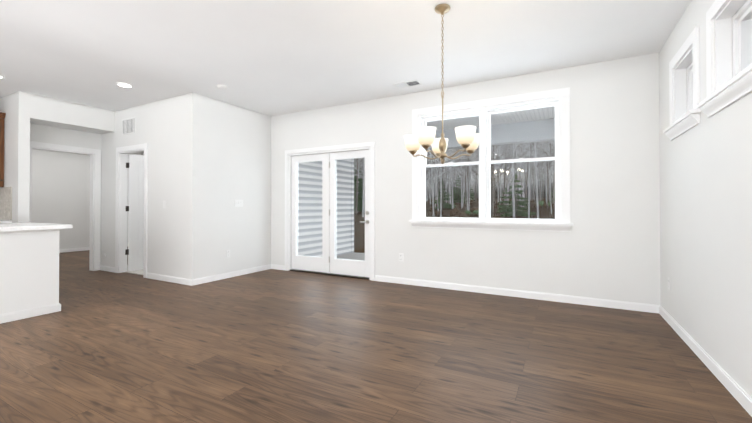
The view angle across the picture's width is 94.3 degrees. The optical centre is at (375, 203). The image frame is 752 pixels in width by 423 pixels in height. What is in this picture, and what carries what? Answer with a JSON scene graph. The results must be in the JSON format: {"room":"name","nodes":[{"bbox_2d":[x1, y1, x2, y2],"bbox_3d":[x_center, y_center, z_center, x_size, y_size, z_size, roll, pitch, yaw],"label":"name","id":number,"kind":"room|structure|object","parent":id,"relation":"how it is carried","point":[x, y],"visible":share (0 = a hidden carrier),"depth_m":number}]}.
{"room":"empty dining room","nodes":[
{"label":"empty dining room","id":0,"kind":"room"},
{"bbox_2d":[0,91,114,264],"bbox_3d":[-4.990,-0.208,5.548,0.573,2.740,1.190,0,0,28],"label":"wall","id":1,"kind":"structure","parent":0,"point":[29,117],"depth_m":5.13},
{"bbox_2d":[0,116,7,187],"bbox_3d":[-5.737,-0.760,4.978,0.340,1.036,0.520,0,0,28],"label":"upper cabinet","id":2,"kind":"object","parent":1,"relation":"attached to","point":[2,118],"depth_m":5.10},
{"bbox_2d":[0,220,11,223],"bbox_3d":[-6.453,0.245,3.321,0.640,0.040,4.108,0,0,28],"label":"countertop","id":3,"kind":"structure","parent":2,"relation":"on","point":[1,221],"depth_m":4.92},
{"bbox_2d":[29,141,100,270],"bbox_3d":[-5.135,0.106,5.714,0.138,2.115,1.000,0,0,28],"label":"trim","id":4,"kind":"structure","parent":1,"relation":"attached to","point":[95,203],"depth_m":6.05},
{"bbox_2d":[31,149,138,248],"bbox_3d":[-8.740,-0.202,6.421,0.120,2.740,9.400,0,0,28],"label":"wall","id":5,"kind":"structure","parent":0,"point":[60,187],"depth_m":8.46},
{"bbox_2d":[59,244,127,251],"bbox_3d":[-7.585,1.141,8.419,0.014,0.085,3.570,0,0,28],"label":"baseboard","id":6,"kind":"structure","parent":5,"relation":"attached to","point":[88,248],"depth_m":8.63},
{"bbox_2d":[101,92,200,278],"bbox_3d":[-3.748,-0.207,5.624,2.670,2.740,0.120,0,0,28],"label":"wall","id":7,"kind":"structure","parent":0,"point":[171,127],"depth_m":5.23},
{"bbox_2d":[100,265,114,271],"bbox_3d":[-4.625,1.123,6.009,0.510,0.085,0.014,0,0,28],"label":"baseboard","id":8,"kind":"structure","parent":7,"relation":"attached to","point":[104,268],"depth_m":6.00},
{"bbox_2d":[122,117,134,134],"bbox_3d":[-4.073,-1.277,5.734,0.400,0.260,0.009,0,0,28],"label":"air vent","id":9,"kind":"object","parent":7,"relation":"in","point":[128,125],"visible":1,"depth_m":5.72},
{"bbox_2d":[115,143,147,277],"bbox_3d":[-3.959,0.108,5.725,0.920,2.110,0.138,0,0,28],"label":"door frame","id":10,"kind":"structure","parent":7,"relation":"attached to","point":[121,216],"depth_m":5.86},
{"bbox_2d":[125,154,143,270],"bbox_3d":[-4.041,0.156,6.259,0.165,2.007,0.792,0,0,30],"label":"closet door","id":11,"kind":"structure","parent":7,"relation":"attached to","point":[135,206],"depth_m":6.03},
{"bbox_2d":[147,273,190,284],"bbox_3d":[-3.097,1.117,5.189,1.080,0.085,0.014,0,0,28],"label":"baseboard","id":12,"kind":"structure","parent":7,"relation":"attached to","point":[172,279],"depth_m":5.18},
{"bbox_2d":[201,95,270,277],"bbox_3d":[-2.267,-0.207,5.686,0.120,2.740,1.390,0,0,28],"label":"wall","id":13,"kind":"structure","parent":0,"point":[209,161],"depth_m":5.57},
{"bbox_2d":[187,264,270,285],"bbox_3d":[-2.240,1.120,5.585,0.014,0.085,1.524,0,0,28],"label":"baseboard","id":14,"kind":"structure","parent":13,"relation":"attached to","point":[202,280],"depth_m":5.42},
{"bbox_2d":[235,200,242,206],"bbox_3d":[-2.216,-0.007,5.640,0.011,0.115,0.162,0,0,28],"label":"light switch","id":15,"kind":"object","parent":13,"relation":"attached to","point":[238,203],"visible":1,"depth_m":5.64},
{"bbox_2d":[0,0,690,115],"bbox_3d":[-3.707,-1.642,3.660,12.170,0.100,9.520,0,0,28],"label":"ceiling","id":16,"kind":"structure","parent":0,"point":[273,57],"depth_m":3.51},
{"bbox_2d":[116,82,132,87],"bbox_3d":[-3.351,-1.579,4.649,0.194,0.009,0.194,0,0,28],"label":"recessed light","id":17,"kind":"object","parent":16,"relation":"in","point":[126,85],"visible":0.98,"depth_m":4.65},
{"bbox_2d":[217,84,226,89],"bbox_3d":[-2.071,-1.565,4.688,0.134,0.037,0.134,0,0,28],"label":"smoke detector","id":18,"kind":"object","parent":16,"relation":"attached to","point":[221,86],"visible":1,"depth_m":4.65},
{"bbox_2d":[392,80,422,88],"bbox_3d":[0.415,-1.579,4.624,0.360,0.010,0.190,0,0,28],"label":"ceiling vent","id":19,"kind":"object","parent":16,"relation":"in","point":[407,84],"visible":0.98,"depth_m":4.62},
{"bbox_2d":[404,4,479,163],"bbox_3d":[0.524,-0.958,2.838,0.623,1.276,0.631,0,0,28],"label":"chandelier","id":20,"kind":"object","parent":16,"relation":"hanging from","point":[468,137],"visible":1,"depth_m":2.81},
{"bbox_2d":[0,247,751,422],"bbox_3d":[-3.707,1.198,3.639,12.170,0.100,9.520,0,0,28],"label":"floor","id":21,"kind":"structure","parent":0,"point":[268,346],"depth_m":2.57},
{"bbox_2d":[0,231,60,323],"bbox_3d":[-4.730,0.698,2.262,1.014,0.880,3.880,0,0,28],"label":"kitchen island","id":22,"kind":"object","parent":21,"relation":"on","point":[29,270],"depth_m":3.51},
{"bbox_2d":[0,223,71,230],"bbox_3d":[-4.721,0.238,2.293,1.065,0.040,3.996,0,0,28],"label":"island countertop","id":23,"kind":"structure","parent":22,"relation":"on","point":[3,226],"depth_m":3.64},
{"bbox_2d":[125,265,142,274],"bbox_3d":[-3.489,1.161,6.223,2.546,0.012,1.258,0,0,28],"label":"baseboard","id":24,"kind":"structure","parent":21,"relation":"on","point":[139,272],"depth_m":5.92},
{"bbox_2d":[271,52,659,304],"bbox_3d":[0.629,-0.212,5.033,5.840,2.740,0.200,0,0,28],"label":"wall","id":25,"kind":"structure","parent":0,"point":[607,247],"depth_m":4.12},
{"bbox_2d":[271,264,284,269],"bbox_3d":[-1.723,1.124,6.165,0.297,0.085,0.014,0,0,28],"label":"baseboard","id":26,"kind":"structure","parent":25,"relation":"attached to","point":[273,266],"depth_m":6.16},
{"bbox_2d":[285,142,374,280],"bbox_3d":[-0.768,0.115,5.748,1.786,2.098,0.178,0,0,28],"label":"french door","id":27,"kind":"structure","parent":25,"relation":"attached to","point":[328,262],"depth_m":5.72},
{"bbox_2d":[399,253,402,261],"bbox_3d":[0.363,0.778,5.050,0.070,0.115,0.008,0,0,28],"label":"outlet","id":28,"kind":"object","parent":25,"relation":"attached to","point":[400,256],"visible":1,"depth_m":5.04},
{"bbox_2d":[409,87,573,231],"bbox_3d":[1.413,-0.507,4.562,2.030,1.677,0.232,0,0,28],"label":"double-hung window","id":29,"kind":"structure","parent":25,"relation":"in","point":[485,162],"depth_m":4.50},
{"bbox_2d":[375,275,658,312],"bbox_3d":[1.469,1.111,4.450,3.377,0.085,0.014,0,0,28],"label":"baseboard","id":30,"kind":"structure","parent":25,"relation":"attached to","point":[642,307],"depth_m":4.23},
{"bbox_2d":[659,0,751,397],"bbox_3d":[1.218,-0.248,0.171,0.200,2.740,7.810,0,0,28],"label":"wall","id":31,"kind":"structure","parent":0,"point":[706,219],"depth_m":2.44},
{"bbox_2d":[687,62,692,111],"bbox_3d":[2.683,-0.952,2.851,0.090,0.514,0.532,0,0,28],"label":"transom window","id":32,"kind":"structure","parent":31,"relation":"in","point":[690,68],"depth_m":3.07},
{"bbox_2d":[659,305,751,416],"bbox_3d":[1.131,1.080,0.225,0.014,0.085,7.780,0,0,28],"label":"baseboard","id":33,"kind":"structure","parent":31,"relation":"attached to","point":[741,396],"depth_m":2.34},
{"bbox_2d":[663,0,751,140],"bbox_3d":[2.356,-0.957,2.487,0.142,0.727,1.760,0,0,28],"label":"window frame","id":34,"kind":"structure","parent":31,"relation":"attached to","point":[725,89],"depth_m":2.33},
{"bbox_2d":[732,0,751,76],"bbox_3d":[2.234,-0.958,2.014,0.090,0.514,0.532,0,0,28],"label":"transom window","id":35,"kind":"structure","parent":31,"relation":"in","point":[741,38],"depth_m":2.20},
{"label":"outside","id":36,"kind":"structure","parent":0,"visible":0},
{"bbox_2d":[337,252,364,260],"bbox_3d":[2.104,1.304,5.813,8.050,0.220,2.590,0,0,28],"label":"porch","id":37,"kind":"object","parent":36,"point":[355,257],"depth_m":7.98},
{"bbox_2d":[427,119,554,150],"bbox_3d":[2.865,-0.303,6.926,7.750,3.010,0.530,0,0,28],"label":"beam","id":38,"kind":"structure","parent":37,"relation":"on","point":[511,131],"depth_m":6.75},
{"bbox_2d":[426,106,554,130],"bbox_3d":[2.295,-1.681,5.875,7.750,0.210,2.840,0,0,28],"label":"porch ceiling","id":39,"kind":"structure","parent":38,"relation":"attached to","point":[538,114],"depth_m":6.43},
{"bbox_2d":[354,198,554,252],"bbox_3d":[6.809,-0.669,75.830,280.000,5.300,200.000,0,0,28],"label":"ground","id":40,"kind":"structure","parent":36,"point":[357,233],"depth_m":30.84},
{"bbox_2d":[298,159,353,256],"bbox_3d":[-1.248,-0.273,7.625,0.202,3.500,2.590,0,0,28],"label":"siding","id":41,"kind":"object","parent":40,"relation":"on","point":[343,224],"depth_m":7.50},
{"bbox_2d":[354,140,554,218],"bbox_3d":[-8.156,-11.595,71.030,108.709,26.510,76.572,0,0,28],"label":"woods","id":42,"kind":"object","parent":40,"relation":"on","point":[514,205],"depth_m":38.34},
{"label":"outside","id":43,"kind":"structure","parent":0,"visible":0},
{"bbox_2d":[356,141,554,198],"bbox_3d":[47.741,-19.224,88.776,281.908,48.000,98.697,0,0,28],"label":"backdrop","id":44,"kind":"structure","parent":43,"point":[543,189],"depth_m":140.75}
]}

